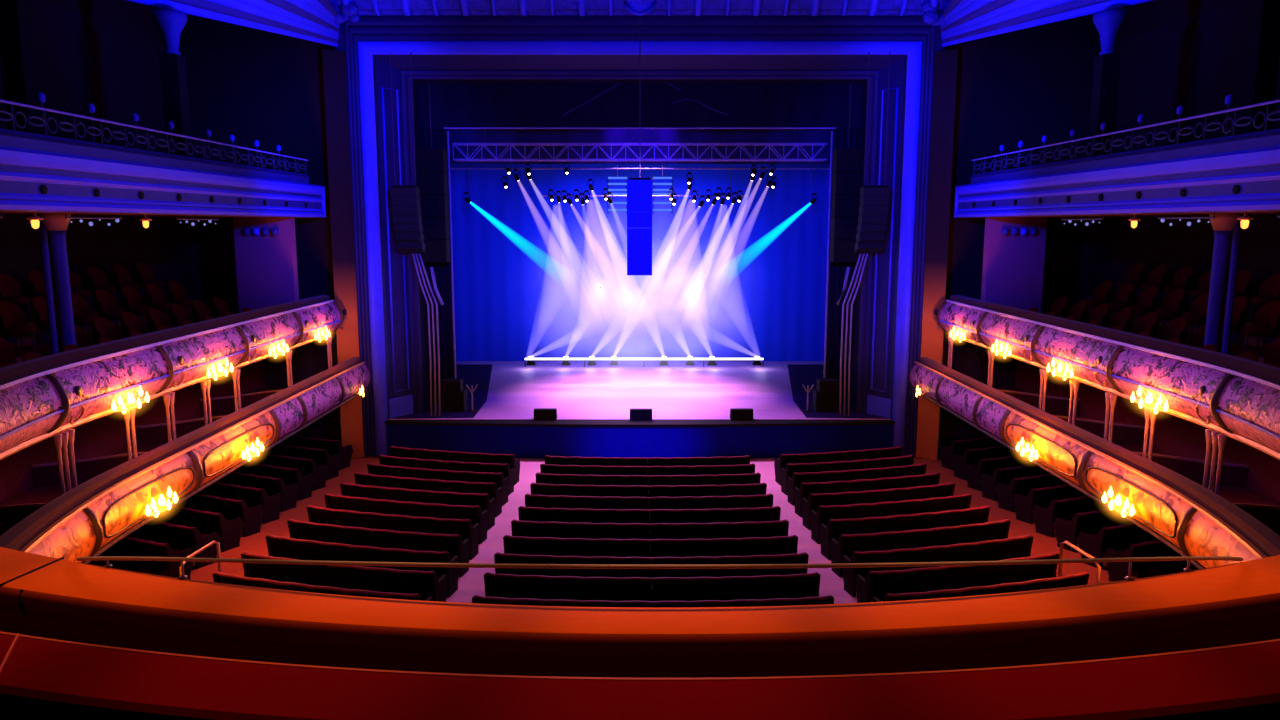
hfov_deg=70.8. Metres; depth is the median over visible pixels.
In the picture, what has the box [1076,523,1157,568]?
row of seats
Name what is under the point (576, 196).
light
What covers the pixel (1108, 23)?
column
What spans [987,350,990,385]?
slim column
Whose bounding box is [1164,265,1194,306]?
tub chair
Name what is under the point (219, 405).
wall
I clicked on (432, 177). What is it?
speaker
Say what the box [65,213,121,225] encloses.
track light
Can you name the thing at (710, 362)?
floor light
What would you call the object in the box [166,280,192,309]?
tub chair
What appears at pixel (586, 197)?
light
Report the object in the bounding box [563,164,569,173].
light
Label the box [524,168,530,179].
light
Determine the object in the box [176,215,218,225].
rail
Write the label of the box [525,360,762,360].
tray
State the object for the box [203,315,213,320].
tub chair
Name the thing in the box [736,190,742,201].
light
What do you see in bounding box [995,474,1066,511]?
row of seats
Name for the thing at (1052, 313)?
tub chair
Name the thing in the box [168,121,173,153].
spotlight
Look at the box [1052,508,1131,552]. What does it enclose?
row of seats
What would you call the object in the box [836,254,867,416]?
cable bundle
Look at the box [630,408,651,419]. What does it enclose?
stage monitor
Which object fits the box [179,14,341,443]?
wall
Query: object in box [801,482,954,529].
row of seats
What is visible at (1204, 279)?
tub chair
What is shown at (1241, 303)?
tub chair
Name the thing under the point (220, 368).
cluster
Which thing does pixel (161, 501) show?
cluster
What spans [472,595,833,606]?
row of seats
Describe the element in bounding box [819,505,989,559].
row of seats
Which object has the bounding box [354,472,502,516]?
row of seats
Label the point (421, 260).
cable bundle
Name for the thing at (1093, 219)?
rail
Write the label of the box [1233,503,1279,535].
wall
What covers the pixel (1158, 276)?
tub chair
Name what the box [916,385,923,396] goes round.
cluster
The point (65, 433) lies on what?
slim column
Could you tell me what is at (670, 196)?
light
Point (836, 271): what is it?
curtain
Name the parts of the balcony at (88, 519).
oval moulding, oval moulding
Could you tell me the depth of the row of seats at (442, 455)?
24.73 m
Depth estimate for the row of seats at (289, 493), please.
22.06 m
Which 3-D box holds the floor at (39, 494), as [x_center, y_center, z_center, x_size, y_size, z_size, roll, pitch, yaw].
[-10.527,2.119,19.177,5.546,0.120,16.500,0,9,0]
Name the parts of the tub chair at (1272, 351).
seat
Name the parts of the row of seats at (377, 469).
seat, seat, seat, rail, seat, seat, seat, panel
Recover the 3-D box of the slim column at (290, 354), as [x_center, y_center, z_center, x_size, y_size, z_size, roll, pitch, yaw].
[-8.920,0.610,23.030,0.129,1.720,0.129,4,9,22]
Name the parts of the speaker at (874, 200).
fly frame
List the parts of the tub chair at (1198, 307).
leg, seat, backrest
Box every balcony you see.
[0,99,325,217]
[0,295,346,459]
[0,357,369,563]
[910,357,1279,568]
[934,295,1279,459]
[954,99,1279,217]
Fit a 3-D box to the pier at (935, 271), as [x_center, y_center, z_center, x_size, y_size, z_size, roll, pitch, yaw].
[8.710,-0.001,26.973,0.580,6.000,0.650,0,9,0]
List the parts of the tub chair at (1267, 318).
leg, leg, seat, leg, backrest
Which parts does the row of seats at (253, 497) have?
seat, seat, rail, seat, panel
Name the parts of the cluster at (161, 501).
flame bulb, flame bulb, flame bulb, flame bulb, flame bulb, flame bulb, flame bulb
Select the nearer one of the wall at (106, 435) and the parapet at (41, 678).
the parapet at (41, 678)
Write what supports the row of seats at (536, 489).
on the floor at (471, 584)
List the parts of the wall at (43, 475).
cap rail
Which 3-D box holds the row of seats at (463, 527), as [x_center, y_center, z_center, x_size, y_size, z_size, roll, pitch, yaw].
[-5.145,3.529,18.848,3.728,0.867,0.715,2,9,15]
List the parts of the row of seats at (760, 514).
panel, seat, seat, seat, seat, seat, rail, seat, seat, seat, seat, seat, panel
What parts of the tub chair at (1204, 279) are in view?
seat, backrest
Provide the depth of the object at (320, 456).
25.20 m
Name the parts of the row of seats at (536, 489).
panel, seat, seat, seat, seat, seat, rail, seat, seat, seat, seat, seat, panel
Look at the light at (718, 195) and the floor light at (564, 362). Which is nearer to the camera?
the light at (718, 195)
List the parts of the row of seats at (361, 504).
panel, seat, seat, seat, rail, seat, seat, seat, panel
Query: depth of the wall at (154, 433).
20.25 m
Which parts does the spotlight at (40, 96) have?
stem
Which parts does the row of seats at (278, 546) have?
panel, seat, seat, seat, rail, seat, seat, seat, panel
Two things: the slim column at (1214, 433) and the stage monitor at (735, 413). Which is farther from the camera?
the stage monitor at (735, 413)
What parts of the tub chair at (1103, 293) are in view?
seat, backrest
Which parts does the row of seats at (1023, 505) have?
panel, seat, rail, seat, seat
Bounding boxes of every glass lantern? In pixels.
[26,212,43,228]
[139,214,151,227]
[1128,214,1140,227]
[1236,212,1253,228]
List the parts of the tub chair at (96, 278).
backrest, seat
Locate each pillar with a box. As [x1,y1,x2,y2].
[38,214,75,354]
[1204,214,1241,354]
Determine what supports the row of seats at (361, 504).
on the floor at (471, 584)
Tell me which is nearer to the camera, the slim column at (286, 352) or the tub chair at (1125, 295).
the tub chair at (1125, 295)
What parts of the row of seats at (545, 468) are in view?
seat, seat, seat, seat, seat, rail, seat, seat, seat, seat, seat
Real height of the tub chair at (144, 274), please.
0.981 m
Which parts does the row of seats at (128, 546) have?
armrest, seat, seat, armrest, rail, seat, armrest, panel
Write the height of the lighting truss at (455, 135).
3.780 m
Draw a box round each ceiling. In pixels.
[126,0,338,46]
[941,0,1153,46]
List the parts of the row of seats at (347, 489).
panel, seat, seat, seat, rail, seat, seat, seat, panel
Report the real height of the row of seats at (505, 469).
0.867 m
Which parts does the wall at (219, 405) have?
cap rail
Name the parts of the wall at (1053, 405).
cap rail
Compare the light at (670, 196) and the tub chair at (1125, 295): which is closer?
the tub chair at (1125, 295)
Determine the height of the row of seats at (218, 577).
0.867 m
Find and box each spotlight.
[36,92,45,134]
[87,103,94,141]
[131,113,138,148]
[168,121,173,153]
[205,129,210,159]
[229,135,234,163]
[254,140,258,166]
[276,145,280,169]
[1000,145,1003,169]
[1018,141,1022,167]
[1042,135,1046,163]
[1070,129,1075,159]
[1100,122,1106,154]
[1137,114,1144,149]
[1176,105,1183,136]
[1225,94,1233,135]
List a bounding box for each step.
[0,296,191,347]
[15,313,213,362]
[1066,313,1264,362]
[1088,296,1279,347]
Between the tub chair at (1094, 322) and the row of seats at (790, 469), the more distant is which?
the row of seats at (790, 469)
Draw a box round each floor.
[0,388,284,505]
[89,455,1197,603]
[389,361,890,419]
[995,388,1279,505]
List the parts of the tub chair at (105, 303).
backrest, seat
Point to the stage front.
(526, 438)
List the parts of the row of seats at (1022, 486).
panel, seat, rail, seat, seat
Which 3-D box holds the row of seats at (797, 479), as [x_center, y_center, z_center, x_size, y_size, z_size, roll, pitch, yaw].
[5.520,3.115,23.025,3.675,0.867,0.712,-2,9,-14]
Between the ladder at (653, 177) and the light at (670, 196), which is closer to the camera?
the light at (670, 196)
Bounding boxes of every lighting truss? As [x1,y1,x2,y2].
[448,129,831,163]
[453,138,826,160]
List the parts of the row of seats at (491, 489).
panel, seat, seat, seat, rail, seat, seat, seat, panel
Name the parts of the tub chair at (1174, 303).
seat, backrest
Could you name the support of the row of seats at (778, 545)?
on the floor at (471, 584)
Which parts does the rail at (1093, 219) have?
rail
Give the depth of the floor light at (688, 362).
38.24 m
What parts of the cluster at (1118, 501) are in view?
flame bulb, flame bulb, flame bulb, flame bulb, flame bulb, flame bulb, flame bulb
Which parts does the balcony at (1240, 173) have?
hand rail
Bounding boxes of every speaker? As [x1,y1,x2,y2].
[390,52,425,252]
[416,82,449,261]
[830,82,863,261]
[854,52,889,252]
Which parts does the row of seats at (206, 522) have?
seat, seat, rail, seat, panel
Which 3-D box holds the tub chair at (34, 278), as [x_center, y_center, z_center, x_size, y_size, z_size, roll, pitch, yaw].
[-12.663,-1.444,19.137,0.591,0.981,0.602,-5,10,-32]
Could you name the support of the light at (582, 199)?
hanging from the bar at (549, 164)
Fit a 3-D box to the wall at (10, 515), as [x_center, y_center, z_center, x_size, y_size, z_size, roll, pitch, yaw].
[-10.017,2.518,13.852,2.786,0.670,0.330,0,9,0]
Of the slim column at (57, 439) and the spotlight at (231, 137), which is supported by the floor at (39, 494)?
the slim column at (57, 439)
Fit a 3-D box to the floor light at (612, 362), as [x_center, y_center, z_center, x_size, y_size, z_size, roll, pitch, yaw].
[-1.107,0.030,38.328,0.340,0.370,0.280,0,9,0]
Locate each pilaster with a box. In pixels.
[0,0,42,134]
[151,9,192,155]
[322,49,354,259]
[925,49,957,259]
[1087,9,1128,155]
[1237,0,1279,134]
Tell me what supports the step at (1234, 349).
on the floor
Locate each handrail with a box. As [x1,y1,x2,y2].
[179,540,221,575]
[1058,541,1100,583]
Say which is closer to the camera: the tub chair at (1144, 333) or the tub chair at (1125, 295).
the tub chair at (1144, 333)
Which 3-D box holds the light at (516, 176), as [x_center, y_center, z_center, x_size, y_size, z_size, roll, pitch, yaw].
[-4.434,-6.645,32.315,0.239,0.424,0.184,-8,12,-44]
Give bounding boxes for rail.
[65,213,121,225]
[77,556,1242,580]
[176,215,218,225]
[1061,215,1103,225]
[1158,213,1214,225]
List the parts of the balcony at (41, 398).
armrest, cornice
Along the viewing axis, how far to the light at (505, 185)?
32.24 m
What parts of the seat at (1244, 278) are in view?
seat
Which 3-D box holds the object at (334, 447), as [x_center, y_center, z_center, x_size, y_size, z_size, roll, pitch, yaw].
[-10.041,2.598,26.948,3.371,0.867,0.760,4,9,26]
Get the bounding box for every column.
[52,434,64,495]
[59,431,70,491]
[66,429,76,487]
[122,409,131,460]
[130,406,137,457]
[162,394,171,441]
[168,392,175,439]
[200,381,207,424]
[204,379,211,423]
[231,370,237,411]
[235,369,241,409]
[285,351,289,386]
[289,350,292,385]
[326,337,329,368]
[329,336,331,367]
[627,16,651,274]
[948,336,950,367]
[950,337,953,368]
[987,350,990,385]
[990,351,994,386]
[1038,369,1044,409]
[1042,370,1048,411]
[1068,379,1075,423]
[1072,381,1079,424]
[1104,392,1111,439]
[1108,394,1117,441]
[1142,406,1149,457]
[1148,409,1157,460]
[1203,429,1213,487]
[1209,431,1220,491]
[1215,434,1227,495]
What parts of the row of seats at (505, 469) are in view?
seat, seat, seat, rail, seat, seat, seat, panel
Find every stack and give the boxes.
[438,378,467,411]
[812,378,841,411]
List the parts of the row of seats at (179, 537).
seat, seat, rail, seat, panel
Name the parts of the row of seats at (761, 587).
panel, seat, seat, seat, seat, seat, rail, seat, seat, seat, seat, seat, panel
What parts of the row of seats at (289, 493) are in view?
seat, seat, rail, seat, panel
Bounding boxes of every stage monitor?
[534,408,556,419]
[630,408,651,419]
[730,408,752,419]
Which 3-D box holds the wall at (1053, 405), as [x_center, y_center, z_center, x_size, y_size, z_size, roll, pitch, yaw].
[10.050,1.079,23.444,2.719,0.670,0.330,0,9,0]
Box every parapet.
[0,547,1279,677]
[0,631,1279,719]
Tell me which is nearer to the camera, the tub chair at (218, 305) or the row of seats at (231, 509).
the row of seats at (231, 509)
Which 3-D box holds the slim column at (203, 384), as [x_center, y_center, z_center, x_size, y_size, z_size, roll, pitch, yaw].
[-8.920,1.288,18.511,0.129,1.720,0.129,4,9,22]
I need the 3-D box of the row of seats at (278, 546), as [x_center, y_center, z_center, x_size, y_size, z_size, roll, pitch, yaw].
[-5.145,3.737,16.755,3.728,0.867,0.715,2,9,15]
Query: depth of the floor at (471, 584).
20.02 m
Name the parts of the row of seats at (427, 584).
panel, seat, seat, seat, rail, seat, seat, seat, panel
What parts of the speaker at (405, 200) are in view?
fly frame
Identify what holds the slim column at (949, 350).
on the floor at (1232, 494)
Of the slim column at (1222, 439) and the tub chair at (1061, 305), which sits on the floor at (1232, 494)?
the slim column at (1222, 439)
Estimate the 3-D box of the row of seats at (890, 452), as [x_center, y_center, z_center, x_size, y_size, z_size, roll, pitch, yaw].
[5.520,2.873,25.112,3.675,0.867,0.712,-2,9,-14]
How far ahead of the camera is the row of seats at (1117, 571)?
16.81 m
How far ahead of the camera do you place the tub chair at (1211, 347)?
15.78 m
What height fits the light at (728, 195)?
0.417 m
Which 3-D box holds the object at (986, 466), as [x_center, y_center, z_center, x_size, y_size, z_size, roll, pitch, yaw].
[10.366,2.915,24.835,3.310,0.867,0.759,-4,9,-26]
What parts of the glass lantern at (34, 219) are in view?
glass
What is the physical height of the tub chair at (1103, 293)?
0.981 m
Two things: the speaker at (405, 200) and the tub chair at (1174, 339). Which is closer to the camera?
the tub chair at (1174, 339)
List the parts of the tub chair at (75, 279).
backrest, seat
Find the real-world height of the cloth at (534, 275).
10.900 m
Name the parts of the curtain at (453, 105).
swag trim, swag trim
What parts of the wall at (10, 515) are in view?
cap rail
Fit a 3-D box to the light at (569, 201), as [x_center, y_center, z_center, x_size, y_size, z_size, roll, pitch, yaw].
[-2.573,-5.868,32.836,0.244,0.421,0.184,-8,12,-44]
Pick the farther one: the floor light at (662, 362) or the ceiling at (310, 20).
the floor light at (662, 362)
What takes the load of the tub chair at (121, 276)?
on the step at (27, 340)
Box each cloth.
[390,364,492,418]
[450,164,829,360]
[787,364,889,418]
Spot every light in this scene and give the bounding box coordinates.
[463,192,470,202]
[501,176,507,187]
[504,164,510,173]
[512,169,518,180]
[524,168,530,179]
[525,164,530,174]
[527,356,534,364]
[548,189,554,200]
[555,191,561,202]
[561,190,567,201]
[562,356,569,364]
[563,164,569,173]
[566,193,571,204]
[573,189,579,200]
[579,193,584,204]
[583,190,589,201]
[587,179,593,190]
[588,356,595,364]
[602,188,608,199]
[607,192,612,203]
[610,356,617,364]
[660,356,667,364]
[668,188,674,199]
[672,193,677,204]
[686,172,692,183]
[686,356,693,364]
[687,178,693,189]
[691,190,697,201]
[699,195,705,206]
[705,189,711,200]
[708,356,715,364]
[712,193,716,204]
[715,187,721,198]
[720,193,725,204]
[725,187,731,198]
[731,192,737,203]
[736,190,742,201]
[750,169,756,180]
[751,164,756,175]
[753,356,760,364]
[759,167,765,178]
[766,175,771,186]
[769,164,775,174]
[810,193,817,203]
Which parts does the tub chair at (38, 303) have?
leg, backrest, seat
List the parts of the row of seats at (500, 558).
panel, seat, seat, seat, seat, seat, rail, seat, seat, seat, seat, seat, panel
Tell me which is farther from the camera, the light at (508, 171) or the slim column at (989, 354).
the light at (508, 171)
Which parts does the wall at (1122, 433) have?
cap rail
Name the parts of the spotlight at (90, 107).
stem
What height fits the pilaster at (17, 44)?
3.650 m
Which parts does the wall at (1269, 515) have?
cap rail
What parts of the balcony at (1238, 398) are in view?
cornice, armrest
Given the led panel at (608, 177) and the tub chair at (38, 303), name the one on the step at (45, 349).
the tub chair at (38, 303)
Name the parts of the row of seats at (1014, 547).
panel, seat, seat, seat, rail, seat, seat, seat, panel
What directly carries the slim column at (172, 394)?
on the floor at (39, 494)
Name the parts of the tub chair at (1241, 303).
seat, backrest, leg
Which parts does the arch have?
panel moulding, panel moulding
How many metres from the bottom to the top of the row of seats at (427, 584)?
0.867 m
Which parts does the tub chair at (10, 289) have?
backrest, seat, leg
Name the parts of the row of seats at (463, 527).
panel, seat, seat, seat, rail, seat, seat, seat, panel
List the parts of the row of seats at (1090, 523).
panel, seat, rail, seat, seat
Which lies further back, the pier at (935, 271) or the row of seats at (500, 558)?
the pier at (935, 271)
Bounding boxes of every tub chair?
[0,272,30,318]
[0,300,35,352]
[0,338,15,366]
[22,352,42,361]
[26,269,55,300]
[30,295,58,345]
[62,344,80,351]
[69,269,91,309]
[71,292,94,338]
[74,324,87,347]
[85,265,115,306]
[91,316,117,343]
[93,288,123,333]
[97,337,113,343]
[111,263,139,302]
[120,285,148,320]
[120,311,144,337]
[128,331,142,336]
[134,261,161,294]
[144,282,170,314]
[146,307,168,331]
[156,325,168,330]
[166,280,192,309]
[170,303,190,326]
[181,320,191,325]
[191,300,210,322]
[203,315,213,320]
[211,296,228,317]
[223,311,232,315]
[1047,311,1056,315]
[1051,296,1068,317]
[1066,315,1076,320]
[1069,300,1088,322]
[1087,280,1113,309]
[1088,320,1098,325]
[1089,303,1109,326]
[1109,282,1135,314]
[1111,307,1133,331]
[1111,325,1123,330]
[1118,261,1145,294]
[1131,285,1159,320]
[1135,311,1159,337]
[1137,331,1151,336]
[1140,263,1168,302]
[1156,288,1186,333]
[1162,316,1188,343]
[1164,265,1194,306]
[1166,337,1182,343]
[1185,292,1208,338]
[1188,269,1210,309]
[1192,324,1205,347]
[1199,344,1217,351]
[1221,295,1249,345]
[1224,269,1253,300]
[1237,352,1257,361]
[1244,300,1279,352]
[1249,272,1279,318]
[1264,338,1279,366]
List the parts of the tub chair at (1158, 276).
seat, backrest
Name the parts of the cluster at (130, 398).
flame bulb, flame bulb, flame bulb, flame bulb, flame bulb, flame bulb, flame bulb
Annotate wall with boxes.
[0,0,196,313]
[0,360,264,501]
[0,503,46,535]
[31,452,146,487]
[129,416,224,445]
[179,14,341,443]
[199,390,280,414]
[938,14,1100,454]
[999,390,1080,414]
[1015,360,1279,501]
[1055,416,1150,445]
[1083,0,1279,313]
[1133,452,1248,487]
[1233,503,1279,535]
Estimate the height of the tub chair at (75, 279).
0.981 m
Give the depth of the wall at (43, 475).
17.05 m
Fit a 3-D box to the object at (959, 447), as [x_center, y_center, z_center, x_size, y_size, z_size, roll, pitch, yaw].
[10.366,2.603,26.912,3.310,0.867,0.759,-4,9,-26]
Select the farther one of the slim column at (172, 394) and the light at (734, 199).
the light at (734, 199)
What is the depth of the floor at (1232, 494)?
16.60 m
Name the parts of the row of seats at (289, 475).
seat, seat, seat, rail, seat, panel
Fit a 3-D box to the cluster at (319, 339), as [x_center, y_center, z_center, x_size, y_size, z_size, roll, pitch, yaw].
[-8.630,-0.682,24.571,0.520,0.640,1.710,0,9,0]
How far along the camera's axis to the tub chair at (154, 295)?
21.77 m
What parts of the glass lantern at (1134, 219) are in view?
glass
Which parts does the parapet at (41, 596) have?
cord, rail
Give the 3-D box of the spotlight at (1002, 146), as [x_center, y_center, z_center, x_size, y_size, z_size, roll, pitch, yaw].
[9.550,-5.193,23.803,0.111,0.970,0.111,4,9,22]
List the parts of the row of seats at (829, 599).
seat, seat, seat, seat, seat, seat, seat, seat, seat, seat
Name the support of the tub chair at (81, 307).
on the step at (45, 349)
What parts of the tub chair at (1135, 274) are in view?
seat, backrest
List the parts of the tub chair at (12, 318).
backrest, leg, seat, leg, leg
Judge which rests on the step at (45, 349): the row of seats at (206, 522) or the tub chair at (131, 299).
the tub chair at (131, 299)
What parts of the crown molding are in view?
moulding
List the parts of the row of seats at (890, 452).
panel, seat, seat, seat, rail, seat, seat, seat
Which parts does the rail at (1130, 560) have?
post, post, rail, post, post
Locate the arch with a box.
[335,16,944,455]
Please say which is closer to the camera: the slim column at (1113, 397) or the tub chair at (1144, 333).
the slim column at (1113, 397)
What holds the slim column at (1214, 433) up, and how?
on the floor at (1232, 494)
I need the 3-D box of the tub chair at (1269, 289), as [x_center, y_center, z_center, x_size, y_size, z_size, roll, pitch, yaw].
[12.663,-1.287,18.090,0.591,0.981,0.602,-5,10,-32]
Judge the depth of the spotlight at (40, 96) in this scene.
14.33 m
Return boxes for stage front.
[384,419,895,458]
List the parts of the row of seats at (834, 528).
panel, seat, seat, seat, rail, seat, seat, seat, panel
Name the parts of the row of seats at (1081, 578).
panel, seat, seat, seat, seat, seat, seat, panel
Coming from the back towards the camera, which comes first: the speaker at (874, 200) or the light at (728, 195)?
the light at (728, 195)
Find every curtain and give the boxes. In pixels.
[418,83,862,128]
[420,128,455,403]
[824,128,859,403]
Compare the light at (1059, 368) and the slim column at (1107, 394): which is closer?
the slim column at (1107, 394)
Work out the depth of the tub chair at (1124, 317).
20.29 m
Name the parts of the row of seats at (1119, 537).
panel, seat, rail, seat, seat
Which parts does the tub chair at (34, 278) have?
seat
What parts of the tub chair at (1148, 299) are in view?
seat, backrest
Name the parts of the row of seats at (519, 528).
panel, seat, seat, seat, seat, seat, rail, seat, seat, seat, seat, seat, panel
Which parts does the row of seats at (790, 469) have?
panel, seat, seat, seat, rail, seat, seat, seat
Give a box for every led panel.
[607,164,627,213]
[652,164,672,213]
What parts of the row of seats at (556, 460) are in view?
seat, seat, seat, seat, seat, rail, seat, seat, seat, seat, seat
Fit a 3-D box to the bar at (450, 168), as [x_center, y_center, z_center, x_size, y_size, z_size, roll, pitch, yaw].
[0.000,-8.986,32.021,14.000,4.326,0.060,0,9,0]
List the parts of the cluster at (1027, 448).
flame bulb, flame bulb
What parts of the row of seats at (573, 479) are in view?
seat, seat, seat, seat, seat, rail, seat, seat, seat, seat, seat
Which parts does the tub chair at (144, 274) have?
backrest, seat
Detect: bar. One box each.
[243,228,277,235]
[450,168,829,168]
[541,164,746,196]
[1002,228,1036,235]
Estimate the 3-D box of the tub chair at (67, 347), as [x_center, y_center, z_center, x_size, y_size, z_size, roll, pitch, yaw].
[-9.813,0.206,15.886,0.591,0.981,0.602,-5,10,-32]
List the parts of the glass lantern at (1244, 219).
glass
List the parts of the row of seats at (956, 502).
panel, seat, seat, seat, rail, seat, seat, seat, panel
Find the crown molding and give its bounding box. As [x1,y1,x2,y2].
[329,0,950,25]
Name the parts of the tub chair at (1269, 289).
leg, seat, backrest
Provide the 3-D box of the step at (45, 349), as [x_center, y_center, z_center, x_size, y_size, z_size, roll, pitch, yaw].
[-11.600,0.156,17.163,1.000,0.700,14.700,0,9,0]
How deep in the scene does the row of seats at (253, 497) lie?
21.01 m
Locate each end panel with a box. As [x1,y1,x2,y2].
[233,217,298,312]
[981,217,1046,312]
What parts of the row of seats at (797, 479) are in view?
panel, seat, seat, seat, rail, seat, seat, seat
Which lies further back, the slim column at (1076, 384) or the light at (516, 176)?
the light at (516, 176)
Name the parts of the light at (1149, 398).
flame bulb, flame bulb, flame bulb, flame bulb, flame bulb, flame bulb, flame bulb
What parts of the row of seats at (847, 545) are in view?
panel, seat, seat, seat, rail, seat, seat, seat, panel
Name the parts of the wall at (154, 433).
cap rail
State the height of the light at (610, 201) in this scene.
0.419 m
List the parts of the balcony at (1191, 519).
oval moulding, oval moulding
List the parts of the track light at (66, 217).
rail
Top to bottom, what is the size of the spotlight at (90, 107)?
0.970 m
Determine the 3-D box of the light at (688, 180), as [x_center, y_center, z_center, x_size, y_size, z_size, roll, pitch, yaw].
[1.767,-6.516,32.271,0.211,0.418,0.233,8,12,44]
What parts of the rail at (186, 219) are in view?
rail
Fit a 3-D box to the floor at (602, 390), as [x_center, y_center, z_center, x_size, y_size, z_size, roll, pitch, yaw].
[0.000,0.961,34.044,16.600,0.200,12.950,0,9,0]
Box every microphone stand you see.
[466,384,477,411]
[802,384,813,411]
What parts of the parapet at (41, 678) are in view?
panel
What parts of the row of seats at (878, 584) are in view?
panel, seat, seat, seat, rail, seat, seat, seat, panel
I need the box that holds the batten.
[525,358,762,366]
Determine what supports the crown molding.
attached to the wall
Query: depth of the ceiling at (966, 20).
22.90 m
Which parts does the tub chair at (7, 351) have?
seat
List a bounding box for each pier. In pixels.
[333,259,364,458]
[915,259,946,459]
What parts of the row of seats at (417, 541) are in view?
panel, seat, seat, seat, rail, seat, seat, seat, panel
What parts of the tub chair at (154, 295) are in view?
backrest, seat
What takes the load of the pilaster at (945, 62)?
on the pier at (935, 271)
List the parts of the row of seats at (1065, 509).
panel, seat, rail, seat, seat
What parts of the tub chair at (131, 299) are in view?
backrest, seat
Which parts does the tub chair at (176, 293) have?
backrest, seat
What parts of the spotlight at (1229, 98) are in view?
stem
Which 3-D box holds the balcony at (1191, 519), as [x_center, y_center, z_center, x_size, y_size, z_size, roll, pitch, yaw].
[8.308,1.648,18.978,0.999,1.070,16.466,0,9,2]
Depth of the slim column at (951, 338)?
25.74 m
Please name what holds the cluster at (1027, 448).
attached to the balcony at (1191, 519)
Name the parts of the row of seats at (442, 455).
seat, seat, seat, rail, seat, seat, seat, panel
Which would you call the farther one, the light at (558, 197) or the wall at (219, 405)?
the light at (558, 197)
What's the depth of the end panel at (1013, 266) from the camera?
24.39 m
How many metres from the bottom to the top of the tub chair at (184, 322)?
0.981 m
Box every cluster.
[111,385,149,413]
[145,486,177,516]
[207,358,232,379]
[241,437,263,460]
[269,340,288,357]
[314,327,330,341]
[356,385,363,396]
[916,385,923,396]
[949,327,965,341]
[991,340,1010,357]
[1016,437,1038,460]
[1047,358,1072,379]
[1102,486,1134,516]
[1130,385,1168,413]
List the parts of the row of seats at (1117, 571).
panel, armrest, seat, rail, armrest, seat, armrest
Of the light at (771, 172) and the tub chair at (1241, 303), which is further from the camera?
the light at (771, 172)
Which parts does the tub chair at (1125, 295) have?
seat, backrest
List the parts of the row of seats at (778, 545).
panel, seat, seat, seat, seat, seat, rail, seat, seat, seat, seat, seat, panel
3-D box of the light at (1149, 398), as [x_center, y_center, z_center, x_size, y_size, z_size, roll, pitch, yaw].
[8.630,0.705,15.324,0.520,0.640,1.710,0,9,0]
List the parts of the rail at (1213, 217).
rail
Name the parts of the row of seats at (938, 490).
panel, seat, seat, seat, rail, seat, seat, seat, panel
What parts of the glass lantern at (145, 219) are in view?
glass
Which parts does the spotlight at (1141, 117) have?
stem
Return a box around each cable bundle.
[412,254,443,416]
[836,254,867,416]
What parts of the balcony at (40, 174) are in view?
hand rail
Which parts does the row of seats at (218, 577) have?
panel, seat, seat, seat, seat, seat, seat, panel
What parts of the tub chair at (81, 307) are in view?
backrest, seat, leg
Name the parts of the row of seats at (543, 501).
panel, seat, seat, seat, seat, seat, rail, seat, seat, seat, seat, seat, panel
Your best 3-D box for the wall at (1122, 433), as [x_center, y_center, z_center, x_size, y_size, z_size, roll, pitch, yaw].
[10.050,1.561,20.230,2.719,0.670,0.330,0,9,0]
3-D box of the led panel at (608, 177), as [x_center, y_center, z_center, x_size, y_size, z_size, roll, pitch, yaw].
[-0.839,-8.361,33.134,0.751,5.894,0.116,0,9,0]
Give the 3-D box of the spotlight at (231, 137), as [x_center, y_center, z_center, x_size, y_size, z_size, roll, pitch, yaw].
[-9.550,-4.791,21.120,0.111,0.970,0.111,4,9,22]
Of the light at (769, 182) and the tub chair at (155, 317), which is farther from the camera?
the light at (769, 182)
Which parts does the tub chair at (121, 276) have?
backrest, seat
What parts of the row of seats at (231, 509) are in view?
seat, seat, rail, seat, panel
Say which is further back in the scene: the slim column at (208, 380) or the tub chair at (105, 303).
the tub chair at (105, 303)
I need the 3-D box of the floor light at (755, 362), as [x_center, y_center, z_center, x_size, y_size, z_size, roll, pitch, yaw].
[4.983,0.030,38.328,0.340,0.370,0.280,0,9,0]
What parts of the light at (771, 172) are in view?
moving head light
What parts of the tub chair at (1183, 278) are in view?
seat, backrest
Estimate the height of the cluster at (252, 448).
0.640 m
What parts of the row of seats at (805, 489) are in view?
panel, seat, seat, seat, rail, seat, seat, seat, panel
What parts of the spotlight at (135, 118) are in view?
stem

